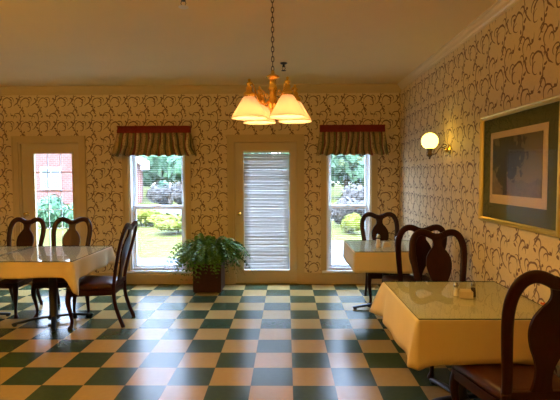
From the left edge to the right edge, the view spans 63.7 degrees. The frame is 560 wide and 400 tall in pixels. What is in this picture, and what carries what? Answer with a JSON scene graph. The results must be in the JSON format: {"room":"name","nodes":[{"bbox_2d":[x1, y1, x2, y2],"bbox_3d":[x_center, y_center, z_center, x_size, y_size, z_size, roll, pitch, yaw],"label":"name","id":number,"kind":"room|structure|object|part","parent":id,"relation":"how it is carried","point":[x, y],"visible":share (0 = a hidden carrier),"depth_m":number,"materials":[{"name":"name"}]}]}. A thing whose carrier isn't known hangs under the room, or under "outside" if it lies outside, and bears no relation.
{"room":"restaurant","nodes":[
{"label":"restaurant","id":0,"kind":"room"},
{"bbox_2d":[0,93,400,272],"bbox_3d":[-1.825,-0.197,6.375,6.970,2.755,0.160,0,3,1],"label":"wall","id":1,"kind":"structure","parent":0,"point":[97,118],"depth_m":6.26,"materials":[{"name":"paper"}]},
{"bbox_2d":[11,136,88,282],"bbox_3d":[-3.219,0.146,6.394,1.030,2.080,0.197,0,3,1],"label":"door","id":2,"kind":"structure","parent":1,"relation":"in","point":[24,149],"depth_m":6.32,"materials":[{"name":"beige paint"}]},
{"bbox_2d":[111,126,195,156],"bbox_3d":[-1.722,-0.802,6.166,1.138,0.417,0.177,0,3,1],"label":"window valance","id":3,"kind":"object","parent":1,"relation":"attached to","point":[137,141],"visible":1,"depth_m":6.12,"materials":[{"name":"fabric"}]},
{"bbox_2d":[122,155,191,272],"bbox_3d":[-1.715,0.067,6.365,0.950,1.920,0.205,0,3,1],"label":"window","id":4,"kind":"structure","parent":1,"relation":"in","point":[129,163],"depth_m":6.32,"materials":[{"name":"white plastic"}]},
{"bbox_3d":[-1.716,-0.333,6.398,0.740,0.915,0.035,0,3,1],"label":"sash","id":5,"kind":"part","parent":4,"relation":"part of","materials":[{"name":"clear glass"}]},
{"bbox_2d":[132,156,184,268],"bbox_3d":[-1.715,0.098,6.338,0.726,1.760,0.030,0,3,1],"label":"mini blind","id":6,"kind":"object","parent":4,"relation":"attached to","point":[139,195],"visible":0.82,"depth_m":6.35,"materials":[{"name":"white plastic"}]},
{"bbox_3d":[-1.712,0.970,6.386,0.726,0.014,0.022,0,3,1],"label":"rail","id":7,"kind":"part","parent":6,"relation":"part of","materials":[{"name":"white plastic"}]},
{"bbox_3d":[-1.712,1.010,6.350,0.920,0.032,0.075,0,3,1],"label":"sill","id":8,"kind":"part","parent":4,"relation":"part of","materials":[{"name":"white plastic"}]},
{"bbox_3d":[-1.713,0.525,6.404,0.740,0.889,0.035,0,3,1],"label":"sash","id":9,"kind":"part","parent":4,"relation":"part of","materials":[{"name":"white plastic"}]},
{"bbox_2d":[0,84,400,94],"bbox_3d":[-1.832,-1.511,6.189,6.970,0.110,0.070,0,3,1],"label":"trim","id":10,"kind":"structure","parent":1,"relation":"attached to","point":[302,88],"depth_m":6.17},
{"bbox_2d":[89,273,381,283],"bbox_3d":[-1.821,1.106,6.356,6.970,0.155,0.018,0,3,1],"label":"baseboard","id":11,"kind":"structure","parent":1,"relation":"attached to","point":[132,278],"depth_m":6.34,"materials":[{"name":"beige wood"}]},
{"bbox_2d":[227,134,304,283],"bbox_3d":[-0.195,0.134,6.351,1.070,2.085,0.197,0,3,1],"label":"door","id":12,"kind":"structure","parent":1,"relation":"in","point":[236,144],"depth_m":6.29,"materials":[{"name":"beige paint"}]},
{"bbox_2d":[243,150,288,270],"bbox_3d":[-0.188,0.154,6.296,0.635,1.680,0.030,0,3,1],"label":"mini blind","id":13,"kind":"object","parent":12,"relation":"attached to","point":[266,176],"visible":1,"depth_m":6.30,"materials":[{"name":"white plastic"}]},
{"bbox_3d":[-0.184,0.986,6.341,0.635,0.014,0.022,0,3,1],"label":"rail","id":14,"kind":"part","parent":13,"relation":"part of","materials":[{"name":"white plastic"}]},
{"bbox_3d":[0.034,0.159,6.279,0.002,1.650,0.001,0,3,1],"label":"ladder cord","id":15,"kind":"part","parent":13,"relation":"part of","materials":[{"name":"white fabric"}]},
{"bbox_2d":[321,154,377,272],"bbox_3d":[0.960,0.058,6.327,0.780,1.920,0.205,0,3,1],"label":"window","id":16,"kind":"structure","parent":1,"relation":"in","point":[371,161],"depth_m":6.28,"materials":[{"name":"white plastic"}]},
{"bbox_3d":[0.963,1.001,6.312,0.750,0.032,0.075,0,3,1],"label":"sill","id":17,"kind":"part","parent":16,"relation":"part of","materials":[{"name":"white plastic"}]},
{"bbox_3d":[0.959,-0.342,6.361,0.570,0.915,0.035,0,3,1],"label":"sash","id":18,"kind":"part","parent":16,"relation":"part of","materials":[{"name":"glass"}]},
{"bbox_3d":[0.962,0.517,6.367,0.570,0.889,0.035,0,3,1],"label":"sash","id":19,"kind":"part","parent":16,"relation":"part of","materials":[{"name":"white plastic"}]},
{"bbox_2d":[329,155,368,268],"bbox_3d":[0.960,0.089,6.300,0.556,1.760,0.030,0,3,1],"label":"mini blind","id":20,"kind":"object","parent":16,"relation":"attached to","point":[338,155],"visible":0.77,"depth_m":6.30,"materials":[{"name":"white plastic"}]},
{"bbox_2d":[316,124,388,155],"bbox_3d":[0.980,-0.811,6.128,0.968,0.417,0.177,0,3,1],"label":"window valance","id":21,"kind":"object","parent":1,"relation":"attached to","point":[335,140],"visible":1,"depth_m":6.08,"materials":[{"name":"fabric"}]},
{"bbox_2d":[193,260,224,292],"bbox_3d":[-0.942,1.010,6.007,0.380,0.378,0.380,0,3,1],"label":"planter","id":22,"kind":"object","parent":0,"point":[208,282],"depth_m":5.83,"materials":[{"name":"brown wood"}]},
{"bbox_2d":[0,283,480,399],"bbox_3d":[-1.883,1.481,1.949,7.270,0.120,9.180,0,3,1],"label":"floor","id":23,"kind":"structure","parent":0,"point":[244,341],"depth_m":3.92,"materials":[{"name":"tile"}]},
{"bbox_2d":[0,312,10,315],"bbox_3d":[-3.280,0.921,4.728,0.872,0.712,0.942,0,3,1],"label":"pedestal table","id":24,"kind":"object","parent":23,"relation":"on","point":[1,313],"visible":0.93,"depth_m":4.90,"materials":[{"name":"brown metal"}]},
{"bbox_2d":[0,246,30,280],"bbox_3d":[-3.312,0.714,4.713,0.962,0.306,1.060,0,3,1],"label":"tablecloth","id":25,"kind":"object","parent":24,"relation":"on","point":[3,250],"visible":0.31,"depth_m":4.97,"materials":[{"name":"beige fabric"}]},
{"bbox_2d":[0,217,45,318],"bbox_3d":[-3.022,0.740,5.106,0.483,1.044,0.613,0,3,5],"label":"chair","id":26,"kind":"object","parent":23,"relation":"on","point":[26,237],"visible":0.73,"depth_m":5.30,"materials":[{"name":"wood"}]},
{"bbox_3d":[-3.166,1.030,5.328,0.044,0.441,0.124,0,3,5],"label":"leg","id":27,"kind":"part","parent":26,"relation":"part of","materials":[{"name":"brown wood"}]},
{"bbox_3d":[-3.028,0.845,5.030,0.470,0.064,0.450,0,3,5],"label":"seat","id":28,"kind":"part","parent":26,"relation":"part of","materials":[{"name":"leather"}]},
{"bbox_3d":[-2.838,1.070,4.837,0.072,0.411,0.073,0,3,5],"label":"leg","id":29,"kind":"part","parent":26,"relation":"part of","materials":[{"name":"brown wood"}]},
{"bbox_3d":[-3.027,0.905,5.040,0.470,0.058,0.458,0,3,5],"label":"seat rail","id":30,"kind":"part","parent":26,"relation":"part of","materials":[{"name":"brown wood"}]},
{"bbox_3d":[-3.004,0.515,5.314,0.474,0.617,0.171,0,3,5],"label":"frame","id":31,"kind":"part","parent":26,"relation":"part of","materials":[{"name":"brown wood"}]},
{"bbox_3d":[-2.843,1.030,5.301,0.044,0.441,0.124,0,3,5],"label":"leg","id":32,"kind":"part","parent":26,"relation":"part of","materials":[{"name":"brown wood"}]},
{"bbox_2d":[12,278,92,331],"bbox_3d":[-2.375,0.918,4.715,0.872,0.712,0.942,0,3,1],"label":"pedestal table","id":33,"kind":"object","parent":23,"relation":"on","point":[53,315],"visible":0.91,"depth_m":4.68,"materials":[{"name":"brown metal"}]},
{"bbox_3d":[-2.555,1.241,4.643,0.363,0.058,0.055,-2,3,-26],"label":"leg","id":34,"kind":"part","parent":33,"relation":"part of","materials":[{"name":"black metal"}]},
{"bbox_3d":[-2.285,1.245,4.551,0.055,0.058,0.363,-2,3,-26],"label":"leg","id":35,"kind":"part","parent":33,"relation":"part of","materials":[{"name":"black metal"}]},
{"bbox_2d":[0,246,115,294],"bbox_3d":[-2.350,0.711,4.705,0.954,0.308,1.063,0,3,1],"label":"tablecloth","id":36,"kind":"object","parent":33,"relation":"on","point":[71,272],"visible":0.98,"depth_m":4.37,"materials":[{"name":"beige fabric"}]},
{"bbox_2d":[1,246,110,261],"bbox_3d":[-2.377,0.554,4.695,0.872,0.006,0.942,0,3,1],"label":"glass tabletop","id":37,"kind":"object","parent":36,"relation":"on","point":[33,246],"visible":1,"depth_m":4.23,"materials":[{"name":"teal"}]},
{"bbox_3d":[-2.194,1.230,4.820,0.363,0.058,0.055,-2,3,-26],"label":"leg","id":38,"kind":"part","parent":33,"relation":"part of","materials":[{"name":"black metal"}]},
{"bbox_2d":[31,217,91,317],"bbox_3d":[-2.445,0.737,5.107,0.478,1.044,0.613,0,3,-4],"label":"chair","id":39,"kind":"object","parent":23,"relation":"on","point":[71,237],"visible":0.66,"depth_m":5.30,"materials":[{"name":"brown wood"}]},
{"bbox_3d":[-2.627,1.069,4.841,0.072,0.411,0.073,0,3,-4],"label":"leg","id":40,"kind":"part","parent":39,"relation":"part of","materials":[{"name":"brown wood"}]},
{"bbox_3d":[-2.439,0.843,5.032,0.466,0.064,0.450,0,3,-4],"label":"seat","id":41,"kind":"part","parent":39,"relation":"part of","materials":[{"name":"leather"}]},
{"bbox_3d":[-2.439,0.902,5.041,0.466,0.058,0.458,0,3,-4],"label":"seat rail","id":42,"kind":"part","parent":39,"relation":"part of","materials":[{"name":"brown wood"}]},
{"bbox_3d":[-2.618,1.029,5.304,0.044,0.441,0.124,0,3,-4],"label":"leg","id":43,"kind":"part","parent":39,"relation":"part of","materials":[{"name":"brown wood"}]},
{"bbox_3d":[-2.462,0.512,5.316,0.469,0.617,0.171,0,3,-4],"label":"frame","id":44,"kind":"part","parent":39,"relation":"part of","materials":[{"name":"brown wood"}]},
{"bbox_3d":[-2.222,1.066,4.870,0.072,0.411,0.073,0,3,-4],"label":"leg","id":45,"kind":"part","parent":39,"relation":"part of","materials":[{"name":"brown wood"}]},
{"bbox_2d":[65,220,137,329],"bbox_3d":[-1.821,0.750,4.675,0.613,1.060,0.503,0,3,-1],"label":"chair","id":46,"kind":"object","parent":23,"relation":"on","point":[90,285],"visible":0.99,"depth_m":4.52,"materials":[{"name":"brown wood"}]},
{"bbox_3d":[-2.084,1.083,4.473,0.073,0.418,0.075,0,3,-1],"label":"leg","id":47,"kind":"part","parent":46,"relation":"part of","materials":[{"name":"brown wood"}]},
{"bbox_3d":[-2.093,1.060,4.900,0.073,0.418,0.075,0,3,-1],"label":"leg","id":48,"kind":"part","parent":46,"relation":"part of","materials":[{"name":"brown wood"}]},
{"bbox_3d":[-1.901,0.853,4.679,0.450,0.065,0.490,0,3,-1],"label":"seat","id":49,"kind":"part","parent":46,"relation":"part of","materials":[{"name":"leather"}]},
{"bbox_3d":[-1.895,0.914,4.682,0.458,0.059,0.490,0,3,-1],"label":"seat rail","id":50,"kind":"part","parent":46,"relation":"part of","materials":[{"name":"brown wood"}]},
{"bbox_3d":[-1.623,1.064,4.527,0.124,0.447,0.046,0,3,-1],"label":"leg","id":51,"kind":"part","parent":46,"relation":"part of","materials":[{"name":"brown wood"}]},
{"bbox_3d":[-1.670,0.847,4.683,0.032,0.042,0.330,0,3,-1],"label":"rail","id":52,"kind":"part","parent":46,"relation":"part of","materials":[{"name":"brown wood"}]},
{"bbox_3d":[-1.601,0.532,4.668,0.171,0.626,0.494,0,3,-1],"label":"frame","id":53,"kind":"part","parent":46,"relation":"part of","materials":[{"name":"brown wood"}]},
{"bbox_3d":[-1.630,1.046,4.864,0.124,0.447,0.046,0,3,-1],"label":"leg","id":54,"kind":"part","parent":46,"relation":"part of","materials":[{"name":"brown wood"}]},
{"bbox_2d":[164,233,253,292],"bbox_3d":[-0.939,0.831,5.819,1.188,0.756,0.979,0,3,1],"label":"potted fern","id":55,"kind":"object","parent":23,"relation":"on","point":[207,256],"visible":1,"depth_m":5.82,"materials":[{"name":"green plant"}]},
{"bbox_2d":[353,273,389,309],"bbox_3d":[1.208,0.881,5.128,0.840,0.712,0.842,0,3,1],"label":"pedestal table","id":56,"kind":"object","parent":23,"relation":"on","point":[383,274],"visible":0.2,"depth_m":5.10,"materials":[{"name":"brown metal"}]},
{"bbox_3d":[1.009,1.201,5.127,0.363,0.058,0.055,-1,3,-5],"label":"leg","id":57,"kind":"part","parent":56,"relation":"part of","materials":[{"name":"black metal"}]},
{"bbox_2d":[343,241,427,273],"bbox_3d":[1.205,0.632,5.124,0.870,0.222,0.895,0,3,1],"label":"tablecloth","id":58,"kind":"object","parent":56,"relation":"on","point":[366,258],"visible":0.58,"depth_m":4.69,"materials":[{"name":"beige fabric"}]},
{"bbox_2d":[344,240,409,251],"bbox_3d":[1.206,0.517,5.109,0.840,0.006,0.842,0,3,1],"label":"glass tabletop","id":59,"kind":"object","parent":58,"relation":"on","point":[344,240],"visible":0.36,"depth_m":5.53,"materials":[{"name":"teal"}]},
{"bbox_2d":[376,234,380,246],"bbox_3d":[1.084,0.450,4.977,0.062,0.145,0.059,0,3,1],"label":"salt shaker","id":60,"kind":"object","parent":59,"relation":"on","point":[378,241],"visible":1,"depth_m":4.96,"materials":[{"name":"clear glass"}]},
{"bbox_2d":[382,243,390,246],"bbox_3d":[1.183,0.498,5.018,0.084,0.042,0.056,0,3,-2],"label":"caddy","id":61,"kind":"object","parent":59,"relation":"on","point":[383,244],"visible":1,"depth_m":4.99,"materials":[{"name":"beige ceramic"}]},
{"bbox_2d":[360,212,409,306],"bbox_3d":[1.255,0.696,5.454,0.503,1.060,0.613,0,3,1],"label":"chair","id":62,"kind":"object","parent":23,"relation":"on","point":[379,228],"visible":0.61,"depth_m":5.66,"materials":[{"name":"brown wood"}]},
{"bbox_3d":[1.090,0.992,5.666,0.046,0.447,0.124,0,3,1],"label":"leg","id":63,"kind":"part","parent":62,"relation":"part of","materials":[{"name":"brown wood"}]},
{"bbox_3d":[1.038,1.032,5.205,0.075,0.418,0.073,0,3,1],"label":"leg","id":64,"kind":"part","parent":62,"relation":"part of","materials":[{"name":"brown wood"}]},
{"bbox_3d":[1.257,0.468,5.663,0.494,0.626,0.171,0,3,1],"label":"frame","id":65,"kind":"part","parent":62,"relation":"part of","materials":[{"name":"brown wood"}]},
{"bbox_3d":[1.254,0.864,5.388,0.490,0.059,0.458,0,3,1],"label":"seat rail","id":66,"kind":"part","parent":62,"relation":"part of","materials":[{"name":"brown wood"}]},
{"bbox_2d":[381,224,446,283],"bbox_3d":[1.344,0.743,4.572,0.503,1.060,0.613,0,3,-1],"label":"chair","id":67,"kind":"object","parent":23,"relation":"on","point":[423,247],"visible":0.44,"depth_m":4.32,"materials":[{"name":"brown wood"}]},
{"bbox_3d":[1.343,0.841,4.659,0.490,0.065,0.450,0,3,-1],"label":"seat","id":68,"kind":"part","parent":67,"relation":"part of","materials":[{"name":"leather"}]},
{"bbox_2d":[409,229,466,378],"bbox_3d":[1.346,0.794,3.615,0.503,1.060,0.613,0,3,1],"label":"chair","id":69,"kind":"object","parent":23,"relation":"on","point":[438,260],"visible":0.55,"depth_m":3.82,"materials":[{"name":"brown wood"}]},
{"bbox_3d":[1.130,1.130,3.366,0.075,0.418,0.073,0,3,1],"label":"leg","id":70,"kind":"part","parent":69,"relation":"part of","materials":[{"name":"brown wood"}]},
{"bbox_3d":[1.348,0.566,3.824,0.494,0.626,0.171,0,3,1],"label":"frame","id":71,"kind":"part","parent":69,"relation":"part of","materials":[{"name":"brown wood"}]},
{"bbox_2d":[429,378,477,399],"bbox_3d":[1.186,0.998,2.951,0.822,0.712,0.892,0,3,1],"label":"pedestal table","id":72,"kind":"object","parent":23,"relation":"on","point":[463,395],"visible":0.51,"depth_m":2.96,"materials":[{"name":"brown"}]},
{"bbox_3d":[1.146,1.307,3.145,0.055,0.058,0.323,-1,3,-13],"label":"leg","id":73,"kind":"part","parent":72,"relation":"part of","materials":[{"name":"black metal"}]},
{"bbox_3d":[1.011,1.319,2.927,0.322,0.058,0.055,-1,3,-13],"label":"leg","id":74,"kind":"part","parent":72,"relation":"part of","materials":[{"name":"black metal"}]},
{"bbox_2d":[369,282,559,370],"bbox_3d":[1.142,0.773,2.964,0.937,0.273,1.005,0,3,1],"label":"tablecloth","id":75,"kind":"object","parent":72,"relation":"on","point":[426,343],"visible":0.84,"depth_m":2.55,"materials":[{"name":"beige fabric"}]},
{"bbox_2d":[384,281,541,319],"bbox_3d":[1.185,0.634,2.932,0.822,0.006,0.892,0,3,1],"label":"glass tabletop","id":76,"kind":"object","parent":75,"relation":"on","point":[384,281],"visible":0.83,"depth_m":2.97,"materials":[{"name":"teal"}]},
{"bbox_2d":[453,282,458,295],"bbox_3d":[1.152,0.585,2.950,0.038,0.092,0.036,0,3,1],"label":"salt shaker","id":77,"kind":"object","parent":76,"relation":"on","point":[455,292],"visible":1,"depth_m":2.94,"materials":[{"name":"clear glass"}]},
{"bbox_2d":[458,290,472,298],"bbox_3d":[1.204,0.611,2.920,0.084,0.042,0.056,1,3,15],"label":"caddy","id":78,"kind":"object","parent":76,"relation":"on","point":[467,295],"visible":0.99,"depth_m":2.89,"materials":[{"name":"beige ceramic"}]},
{"bbox_2d":[471,281,475,296],"bbox_3d":[1.256,0.580,2.928,0.038,0.102,0.036,0,3,1],"label":"pepper shaker","id":79,"kind":"object","parent":76,"relation":"on","point":[473,284],"visible":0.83,"depth_m":2.92,"materials":[{"name":"clear glass"}]},
{"bbox_3d":[1.364,1.313,3.010,0.322,0.058,0.055,-1,3,-13],"label":"leg","id":80,"kind":"part","parent":72,"relation":"part of","materials":[{"name":"black metal"}]},
{"bbox_2d":[449,270,559,399],"bbox_3d":[1.265,0.844,2.345,0.523,1.097,0.613,0,3,-3],"label":"chair","id":81,"kind":"object","parent":23,"relation":"on","point":[506,380],"visible":0.95,"depth_m":2.15,"materials":[{"name":"brown wood"}]},
{"bbox_3d":[1.029,1.163,2.620,0.078,0.432,0.073,0,3,-3],"label":"leg","id":82,"kind":"part","parent":81,"relation":"part of","materials":[{"name":"brown wood"}]},
{"bbox_3d":[1.262,1.010,2.429,0.510,0.061,0.458,0,3,-3],"label":"seat rail","id":83,"kind":"part","parent":81,"relation":"part of","materials":[{"name":"brown wood"}]},
{"bbox_3d":[1.102,1.172,2.160,0.048,0.463,0.124,0,3,-3],"label":"leg","id":84,"kind":"part","parent":81,"relation":"part of","materials":[{"name":"brown wood"}]},
{"bbox_3d":[1.261,0.946,2.432,0.510,0.067,0.450,0,3,-3],"label":"seat","id":85,"kind":"part","parent":81,"relation":"part of","materials":[{"name":"leather"}]},
{"bbox_3d":[1.276,0.632,2.113,0.514,0.648,0.171,0,3,-3],"label":"frame","id":86,"kind":"part","parent":81,"relation":"part of","materials":[{"name":"brown wood"}]},
{"bbox_3d":[1.274,0.953,2.201,0.343,0.044,0.032,0,3,-3],"label":"rail","id":87,"kind":"part","parent":81,"relation":"part of","materials":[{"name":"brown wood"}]},
{"bbox_2d":[0,0,497,85],"bbox_3d":[-1.894,-1.430,1.793,7.270,0.200,9.180,0,3,1],"label":"ceiling","id":88,"kind":"structure","parent":0,"point":[43,42],"depth_m":4.11,"materials":[{"name":"paint"}]},
{"bbox_2d":[178,0,187,8],"bbox_3d":[-0.661,-1.360,3.081,0.080,0.093,0.080,0,3,1],"label":"sprinkler","id":89,"kind":"object","parent":88,"relation":"attached to","point":[181,6],"visible":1,"depth_m":3.08,"materials":[{"name":"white metal"}]},
{"bbox_2d":[232,0,311,124],"bbox_3d":[-0.047,-0.955,2.884,0.467,0.884,0.467,0,3,13],"label":"chandelier","id":90,"kind":"object","parent":88,"relation":"hanging from","point":[288,109],"visible":1,"depth_m":2.84,"materials":[{"name":"gold metal"}]},
{"bbox_3d":[-0.191,-0.575,2.812,0.224,0.133,0.224,0,3,1],"label":"lamp shade","id":91,"kind":"part","parent":90,"relation":"part of","materials":[{"name":"white glass"}]},
{"bbox_3d":[-0.137,-0.588,3.049,0.224,0.133,0.224,0,3,1],"label":"lamp shade","id":92,"kind":"part","parent":90,"relation":"part of","materials":[{"name":"white glass"}]},
{"bbox_3d":[-0.130,-0.672,2.846,0.157,0.139,0.012,-2,4,-32],"label":"arm","id":93,"kind":"part","parent":90,"relation":"part of","materials":[{"name":"gold metal"}]},
{"bbox_3d":[-0.099,-0.679,2.983,0.012,0.139,0.157,-2,4,-32],"label":"arm","id":94,"kind":"part","parent":90,"relation":"part of","materials":[{"name":"gold metal"}]},
{"bbox_3d":[-0.048,-1.073,2.878,0.017,0.571,0.017,-3,4,-44],"label":"chain","id":95,"kind":"part","parent":90,"relation":"part of","materials":[{"name":"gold metal"}]},
{"bbox_3d":[0.007,-0.671,2.815,0.012,0.139,0.157,-2,4,-32],"label":"arm","id":96,"kind":"part","parent":90,"relation":"part of","materials":[{"name":"gold metal"}]},
{"bbox_3d":[0.046,-0.573,2.759,0.224,0.133,0.224,0,3,1],"label":"lamp shade","id":97,"kind":"part","parent":90,"relation":"part of","materials":[{"name":"white glass"}]},
{"bbox_3d":[0.100,-0.586,2.995,0.224,0.133,0.224,0,3,1],"label":"lamp shade","id":98,"kind":"part","parent":90,"relation":"part of","materials":[{"name":"white glass"}]},
{"bbox_2d":[280,62,286,70],"bbox_3d":[0.041,-1.465,4.958,0.080,0.091,0.080,0,3,1],"label":"sprinkler","id":99,"kind":"object","parent":88,"relation":"attached to","point":[282,63],"visible":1,"depth_m":4.94,"materials":[{"name":"black metal"}]},
{"bbox_2d":[399,0,559,377],"bbox_3d":[1.672,0.030,1.896,0.150,2.755,9.030,0,3,1],"label":"wall","id":100,"kind":"structure","parent":0,"point":[514,61],"depth_m":3.75,"materials":[{"name":"paper"}]},
{"bbox_2d":[421,133,450,158],"bbox_3d":[1.495,-0.519,4.333,0.269,0.253,0.158,0,3,1],"label":"wall sconce","id":101,"kind":"object","parent":100,"relation":"attached to","point":[429,141],"visible":1,"depth_m":4.29,"materials":[{"name":"gold metal"}]},
{"bbox_3d":[1.440,-0.566,4.331,0.158,0.158,0.158,0,3,1],"label":"globe","id":102,"kind":"part","parent":101,"relation":"part of","materials":[{"name":"beige glass"}]},
{"bbox_2d":[398,0,521,89],"bbox_3d":[1.560,-1.299,1.711,0.060,0.080,8.800,0,3,1],"label":"trim","id":103,"kind":"structure","parent":100,"relation":"attached to","point":[500,7],"depth_m":3.90,"materials":[{"name":"beige paint"}]},
{"bbox_2d":[478,94,559,237],"bbox_3d":[1.595,-0.219,3.063,0.032,0.817,1.065,0,3,1],"label":"framed picture","id":104,"kind":"object","parent":100,"relation":"attached to","point":[519,161],"visible":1,"depth_m":2.97,"materials":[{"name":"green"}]},
{"bbox_2d":[492,130,543,198],"bbox_3d":[1.599,-0.233,3.067,0.002,0.413,0.661,0,3,1],"label":"print","id":105,"kind":"object","parent":104,"relation":"attached to","point":[517,157],"depth_m":3.02},
{"label":"outside","id":106,"kind":"structure","parent":0,"visible":0},
{"bbox_2d":[156,209,333,220],"bbox_3d":[0.280,0.597,19.608,60.000,0.015,5.900,0,3,1],"label":"driveway","id":107,"kind":"structure","parent":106,"point":[177,211],"depth_m":21.03,"materials":[{"name":"grey concrete"}]},
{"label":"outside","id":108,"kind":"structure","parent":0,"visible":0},
{"bbox_2d":[38,184,361,257],"bbox_3d":[0.681,-0.783,48.238,120.000,0.300,83.570,0,3,1],"label":"ground","id":109,"kind":"structure","parent":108,"point":[336,190],"depth_m":12.42,"materials":[{"name":"green plant"}]},
{"bbox_2d":[37,193,68,227],"bbox_3d":[-7.454,0.362,14.954,1.248,1.231,1.306,0,3,-1],"label":"shrub","id":110,"kind":"object","parent":109,"relation":"on","point":[54,202],"visible":0.74,"depth_m":14.51,"materials":[{"name":"green plant"}]},
{"bbox_2d":[61,203,72,229],"bbox_3d":[-5.300,0.547,12.273,1.175,1.114,1.110,-2,4,-34],"label":"shrub","id":111,"kind":"object","parent":109,"relation":"on","point":[68,214],"visible":0.07,"depth_m":11.99,"materials":[{"name":"green plant"}]},
{"bbox_2d":[35,154,148,203],"bbox_3d":[-14.615,-2.883,30.939,10.800,5.870,10.060,-1,3,-16],"label":"brick house","id":112,"kind":"structure","parent":109,"relation":"on","point":[41,159],"depth_m":26.75,"materials":[{"name":"red"}]},
{"bbox_3d":[-13.536,-1.268,26.609,0.940,1.140,0.010,-1,3,-16],"label":"pane","id":113,"kind":"part","parent":112,"relation":"part of","materials":[{"name":"grey glass"}]},
{"bbox_2d":[137,209,165,226],"bbox_3d":[-4.653,0.515,15.215,2.425,0.775,1.388,0,3,1],"label":"shrub","id":114,"kind":"object","parent":109,"relation":"on","point":[141,213],"visible":0.27,"depth_m":14.74,"materials":[{"name":"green plant"}]},
{"bbox_2d":[141,155,178,185],"bbox_3d":[-14.775,-9.743,53.242,9.089,17.221,10.477,1,3,28],"label":"tree","id":115,"kind":"object","parent":109,"relation":"on","point":[154,162],"visible":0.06,"depth_m":50.52,"materials":[{"name":"green plant"}]},
{"bbox_2d":[157,180,167,187],"bbox_3d":[-8.193,-0.695,32.401,1.567,1.524,1.526,0,3,1],"label":"shrub","id":116,"kind":"object","parent":109,"relation":"on","point":[160,184],"visible":0.08,"depth_m":32.20,"materials":[{"name":"green plant"}]},
{"bbox_2d":[145,181,181,204],"bbox_3d":[-6.043,-0.344,25.784,3.502,1.560,1.755,1,3,23],"label":"shrub","id":117,"kind":"object","parent":109,"relation":"on","point":[177,198],"visible":0.57,"depth_m":25.49,"materials":[{"name":"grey plant"}]},
{"bbox_2d":[152,212,181,231],"bbox_3d":[-2.928,0.662,13.274,1.110,0.665,2.021,2,4,33],"label":"shrub","id":118,"kind":"object","parent":109,"relation":"on","point":[171,222],"visible":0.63,"depth_m":12.60,"materials":[{"name":"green plant"}]},
{"bbox_2d":[160,155,181,184],"bbox_3d":[-8.170,-7.370,43.598,8.185,13.454,7.100,0,3,1],"label":"tree","id":119,"kind":"object","parent":109,"relation":"on","point":[176,172],"visible":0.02,"depth_m":41.89,"materials":[{"name":"green plant"}]},
{"bbox_2d":[143,153,357,186],"bbox_3d":[-8.307,-4.818,69.016,69.666,7.064,4.531,0,3,1],"label":"hedge","id":120,"kind":"object","parent":109,"relation":"on","point":[144,180],"visible":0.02,"depth_m":68.60,"materials":[{"name":"green plant"}]},
{"bbox_2d":[331,154,364,188],"bbox_3d":[5.100,-5.508,32.822,7.681,10.780,6.273,1,3,27],"label":"tree","id":121,"kind":"object","parent":109,"relation":"on","point":[351,162],"visible":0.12,"depth_m":31.14,"materials":[{"name":"green plant"}]},
{"bbox_2d":[331,196,364,223],"bbox_3d":[2.399,0.398,14.877,1.075,1.098,2.032,2,4,36],"label":"shrub","id":122,"kind":"object","parent":109,"relation":"on","point":[338,216],"visible":0.43,"depth_m":14.32,"materials":[{"name":"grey plant"}]},
{"bbox_2d":[339,212,360,232],"bbox_3d":[2.006,0.664,12.860,0.694,0.665,1.010,-2,3,-24],"label":"shrub","id":123,"kind":"object","parent":109,"relation":"on","point":[354,217],"visible":0.72,"depth_m":12.56,"materials":[{"name":"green plant"}]},
{"bbox_2d":[337,184,363,202],"bbox_3d":[3.689,0.015,19.255,2.435,1.445,1.581,-1,3,-18],"label":"shrub","id":124,"kind":"object","parent":109,"relation":"on","point":[354,191],"visible":0.08,"depth_m":18.74,"materials":[{"name":"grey plant"}]},
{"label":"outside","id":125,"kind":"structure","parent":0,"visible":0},
{"bbox_2d":[138,241,346,263],"bbox_3d":[-0.870,1.174,8.904,26.000,0.020,4.770,0,3,1],"label":"patio","id":126,"kind":"structure","parent":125,"point":[334,252],"depth_m":8.90,"materials":[{"name":"concrete"}]}
]}

